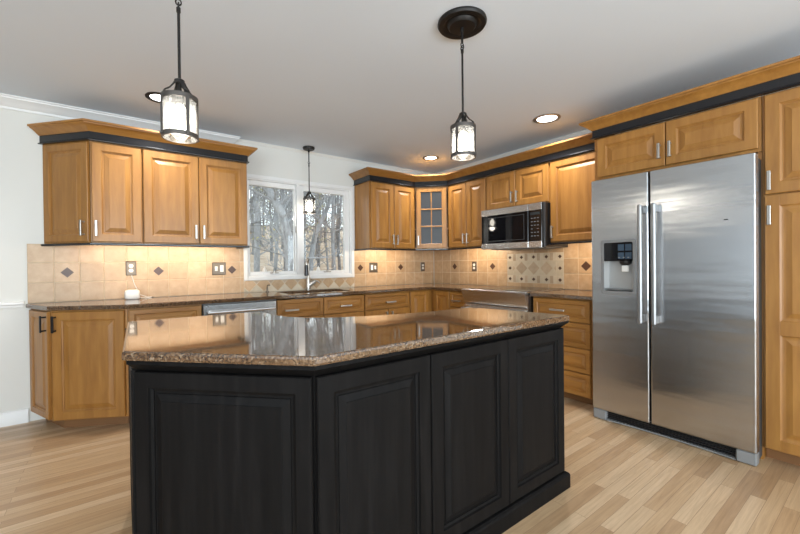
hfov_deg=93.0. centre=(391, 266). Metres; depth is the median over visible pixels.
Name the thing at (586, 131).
wall
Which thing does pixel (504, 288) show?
cooktop
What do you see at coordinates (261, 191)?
bare tree
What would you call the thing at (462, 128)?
socket
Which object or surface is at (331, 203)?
bare tree
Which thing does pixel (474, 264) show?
outlet
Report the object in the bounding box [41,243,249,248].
rail
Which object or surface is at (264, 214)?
bare tree
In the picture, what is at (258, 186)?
bare tree
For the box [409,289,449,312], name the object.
base cabinet
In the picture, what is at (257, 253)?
bare tree
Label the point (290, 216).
bare tree
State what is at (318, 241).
bare tree
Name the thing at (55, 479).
floor
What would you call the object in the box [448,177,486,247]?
upper cabinet
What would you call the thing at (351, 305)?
base cabinet
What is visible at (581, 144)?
crown molding
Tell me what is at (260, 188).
bare tree
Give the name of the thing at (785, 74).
crown molding
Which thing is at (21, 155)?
wall
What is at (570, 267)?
backsplash
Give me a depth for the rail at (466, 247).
4.52 m
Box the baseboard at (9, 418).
[0,408,28,427]
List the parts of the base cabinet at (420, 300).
door, door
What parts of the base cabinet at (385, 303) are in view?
door, drawer, door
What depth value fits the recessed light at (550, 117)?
3.33 m
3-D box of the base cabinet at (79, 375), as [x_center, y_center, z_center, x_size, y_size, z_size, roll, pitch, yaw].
[-2.337,0.741,2.834,0.596,0.868,0.602,-1,0,-36]
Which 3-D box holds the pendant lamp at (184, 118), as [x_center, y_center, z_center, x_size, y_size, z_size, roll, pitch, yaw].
[-0.849,-0.893,1.518,0.133,0.758,0.133,-1,0,4]
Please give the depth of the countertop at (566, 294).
3.28 m
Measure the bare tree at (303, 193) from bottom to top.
10.703 m
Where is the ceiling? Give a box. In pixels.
[0,0,799,173]
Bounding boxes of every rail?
[0,301,23,307]
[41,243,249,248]
[355,247,481,250]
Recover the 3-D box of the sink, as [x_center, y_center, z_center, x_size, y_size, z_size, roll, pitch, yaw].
[-0.796,0.363,3.941,0.718,0.159,0.408,-1,0,-36]
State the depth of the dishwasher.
3.20 m
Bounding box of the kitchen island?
[125,321,569,533]
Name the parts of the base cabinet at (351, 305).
drawer, door, drawer, door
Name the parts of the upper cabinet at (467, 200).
door, door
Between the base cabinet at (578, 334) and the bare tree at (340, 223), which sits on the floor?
the base cabinet at (578, 334)
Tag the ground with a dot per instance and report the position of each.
(264, 259)
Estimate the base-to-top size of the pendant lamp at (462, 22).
0.712 m
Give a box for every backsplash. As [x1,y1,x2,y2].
[27,244,433,303]
[434,243,591,290]
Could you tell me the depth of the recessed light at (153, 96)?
2.82 m
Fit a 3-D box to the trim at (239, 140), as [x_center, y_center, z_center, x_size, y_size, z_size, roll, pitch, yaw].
[-0.489,-1.284,4.559,2.700,0.025,0.022,-1,0,-36]
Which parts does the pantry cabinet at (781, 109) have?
handle, handle, door, door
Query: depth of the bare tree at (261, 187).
12.92 m
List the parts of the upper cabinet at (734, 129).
door, handle, handle, door, panel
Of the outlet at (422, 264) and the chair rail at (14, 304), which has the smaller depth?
the chair rail at (14, 304)
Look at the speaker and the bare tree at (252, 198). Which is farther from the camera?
the bare tree at (252, 198)
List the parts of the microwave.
door, control panel, edge trim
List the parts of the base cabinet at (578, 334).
drawer, drawer, drawer, drawer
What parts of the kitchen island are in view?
panel, panel, trim, panel, panel, molding, panel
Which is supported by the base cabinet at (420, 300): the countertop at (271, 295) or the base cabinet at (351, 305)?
the countertop at (271, 295)
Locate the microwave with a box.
[481,202,567,249]
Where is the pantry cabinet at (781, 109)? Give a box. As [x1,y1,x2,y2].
[762,86,799,465]
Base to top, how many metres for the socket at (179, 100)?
0.092 m
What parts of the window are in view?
sash, sash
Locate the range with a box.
[461,286,565,311]
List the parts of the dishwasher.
handle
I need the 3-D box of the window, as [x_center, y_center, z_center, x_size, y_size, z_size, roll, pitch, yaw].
[-0.997,-0.412,4.239,1.290,1.085,0.169,-1,0,-36]
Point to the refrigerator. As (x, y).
(677, 251)
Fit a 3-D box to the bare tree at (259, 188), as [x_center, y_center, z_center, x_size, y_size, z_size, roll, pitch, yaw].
[-11.367,-7.656,29.318,4.768,11.077,5.003,0,0,35]
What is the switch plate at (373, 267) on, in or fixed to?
attached to the backsplash at (86, 272)
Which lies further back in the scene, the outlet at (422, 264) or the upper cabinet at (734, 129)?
the outlet at (422, 264)
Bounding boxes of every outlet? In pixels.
[126,261,135,274]
[420,262,424,270]
[472,261,476,270]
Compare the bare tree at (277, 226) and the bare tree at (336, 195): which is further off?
the bare tree at (336, 195)
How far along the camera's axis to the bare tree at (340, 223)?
15.99 m
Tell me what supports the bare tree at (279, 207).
on the ground
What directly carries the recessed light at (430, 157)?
in the ceiling
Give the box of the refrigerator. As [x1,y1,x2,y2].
[591,152,761,466]
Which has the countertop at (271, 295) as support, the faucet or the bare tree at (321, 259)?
the faucet
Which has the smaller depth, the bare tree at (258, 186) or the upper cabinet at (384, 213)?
the upper cabinet at (384, 213)
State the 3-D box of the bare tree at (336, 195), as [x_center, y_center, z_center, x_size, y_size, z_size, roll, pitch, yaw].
[-2.997,-4.758,23.494,4.544,8.472,4.070,-1,0,-11]
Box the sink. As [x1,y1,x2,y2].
[276,295,348,299]
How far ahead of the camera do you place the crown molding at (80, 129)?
2.96 m
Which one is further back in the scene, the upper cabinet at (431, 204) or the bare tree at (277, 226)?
the bare tree at (277, 226)
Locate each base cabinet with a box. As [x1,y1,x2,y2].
[29,309,128,427]
[127,304,201,422]
[276,295,363,317]
[352,291,409,315]
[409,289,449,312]
[450,291,464,308]
[533,296,592,404]
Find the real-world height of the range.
0.910 m
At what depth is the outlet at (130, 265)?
3.26 m
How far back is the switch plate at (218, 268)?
3.68 m
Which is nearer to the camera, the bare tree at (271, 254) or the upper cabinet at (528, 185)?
the upper cabinet at (528, 185)
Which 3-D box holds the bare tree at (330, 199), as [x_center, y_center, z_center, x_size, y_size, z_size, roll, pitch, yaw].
[-1.922,-1.689,10.497,3.788,5.599,3.542,-1,1,-44]
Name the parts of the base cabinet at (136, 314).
drawer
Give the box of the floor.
[0,397,799,533]
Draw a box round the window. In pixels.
[243,174,354,280]
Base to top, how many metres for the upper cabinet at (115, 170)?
0.768 m
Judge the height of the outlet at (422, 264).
0.122 m
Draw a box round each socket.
[175,83,183,105]
[460,116,465,131]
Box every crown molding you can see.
[0,93,240,143]
[27,118,257,163]
[349,132,594,187]
[579,55,799,140]
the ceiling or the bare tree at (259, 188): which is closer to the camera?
the ceiling
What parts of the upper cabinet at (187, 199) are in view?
door, handle, door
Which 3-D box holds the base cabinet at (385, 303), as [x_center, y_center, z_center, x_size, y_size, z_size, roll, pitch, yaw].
[-0.196,0.708,4.383,0.610,0.868,0.644,-1,0,-36]
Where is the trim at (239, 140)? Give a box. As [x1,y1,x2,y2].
[237,139,431,174]
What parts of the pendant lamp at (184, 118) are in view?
bulb, rod, lamp shade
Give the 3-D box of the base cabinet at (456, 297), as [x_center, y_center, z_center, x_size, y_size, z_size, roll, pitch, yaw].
[0.966,0.695,4.354,0.644,0.868,0.270,-1,0,-36]
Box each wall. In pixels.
[0,108,424,420]
[435,86,797,290]
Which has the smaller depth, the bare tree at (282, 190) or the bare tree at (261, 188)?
the bare tree at (282, 190)
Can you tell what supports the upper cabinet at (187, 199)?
attached to the wall at (21, 155)
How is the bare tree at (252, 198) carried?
on the ground
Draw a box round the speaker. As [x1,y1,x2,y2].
[124,275,150,299]
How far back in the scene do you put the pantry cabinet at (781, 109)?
2.14 m
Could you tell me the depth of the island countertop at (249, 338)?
1.48 m
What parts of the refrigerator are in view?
dispenser panel, dispenser frame, freezer door, handle, handle, fridge door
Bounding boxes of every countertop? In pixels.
[26,283,489,310]
[121,307,568,366]
[530,289,591,299]
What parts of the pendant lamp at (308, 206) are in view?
rod, lamp shade, bulb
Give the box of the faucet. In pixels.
[304,258,319,289]
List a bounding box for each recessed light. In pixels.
[145,92,171,103]
[423,155,438,159]
[533,113,560,123]
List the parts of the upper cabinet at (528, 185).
door, door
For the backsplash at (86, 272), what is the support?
attached to the wall at (21, 155)
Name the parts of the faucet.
spout, lever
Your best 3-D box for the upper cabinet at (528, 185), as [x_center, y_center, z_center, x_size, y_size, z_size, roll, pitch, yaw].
[1.388,-0.806,3.973,0.379,0.385,0.750,-1,0,-36]
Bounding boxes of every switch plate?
[212,262,225,274]
[369,263,377,271]
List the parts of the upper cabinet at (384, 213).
door, door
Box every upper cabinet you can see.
[42,141,90,243]
[89,141,142,243]
[142,148,247,245]
[354,181,414,248]
[414,186,448,250]
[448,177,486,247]
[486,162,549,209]
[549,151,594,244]
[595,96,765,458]
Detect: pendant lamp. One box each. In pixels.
[160,0,199,143]
[303,146,315,213]
[438,6,486,160]
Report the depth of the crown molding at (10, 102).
3.03 m
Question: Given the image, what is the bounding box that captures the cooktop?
[472,286,562,291]
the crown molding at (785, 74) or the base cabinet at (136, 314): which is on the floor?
the base cabinet at (136, 314)
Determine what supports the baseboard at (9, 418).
attached to the wall at (21, 155)
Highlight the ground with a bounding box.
[250,226,342,271]
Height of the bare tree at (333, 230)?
9.509 m
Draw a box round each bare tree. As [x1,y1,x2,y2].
[249,185,342,270]
[249,186,270,225]
[249,186,323,270]
[249,187,280,270]
[249,187,337,270]
[249,188,265,236]
[250,195,314,249]
[250,214,280,253]
[251,192,288,260]
[252,186,309,271]
[252,191,272,254]
[258,186,315,238]
[259,187,331,256]
[259,188,271,245]
[259,188,334,256]
[265,193,322,270]
[303,192,342,269]
[303,194,341,269]
[306,193,329,260]
[306,203,342,269]
[307,196,342,269]
[311,194,342,266]
[324,195,342,250]
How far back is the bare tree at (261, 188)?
26.65 m
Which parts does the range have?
control panel, oven door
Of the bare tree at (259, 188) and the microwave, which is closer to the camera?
the microwave
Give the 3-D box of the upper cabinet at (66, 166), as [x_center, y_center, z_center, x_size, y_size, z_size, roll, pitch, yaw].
[-2.482,-0.565,2.898,0.296,0.768,0.332,-1,0,-36]
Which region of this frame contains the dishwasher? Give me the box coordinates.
[202,299,276,315]
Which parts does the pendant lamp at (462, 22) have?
rod, lamp shade, bulb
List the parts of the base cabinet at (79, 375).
door, handle, handle, door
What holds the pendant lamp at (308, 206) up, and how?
hanging from the ceiling
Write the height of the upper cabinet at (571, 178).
0.787 m
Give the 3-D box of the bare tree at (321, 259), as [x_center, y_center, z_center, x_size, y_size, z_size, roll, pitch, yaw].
[-2.911,-4.949,16.953,3.874,10.809,3.940,-1,0,-6]
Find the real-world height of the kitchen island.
0.869 m
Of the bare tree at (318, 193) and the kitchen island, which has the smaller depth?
the kitchen island

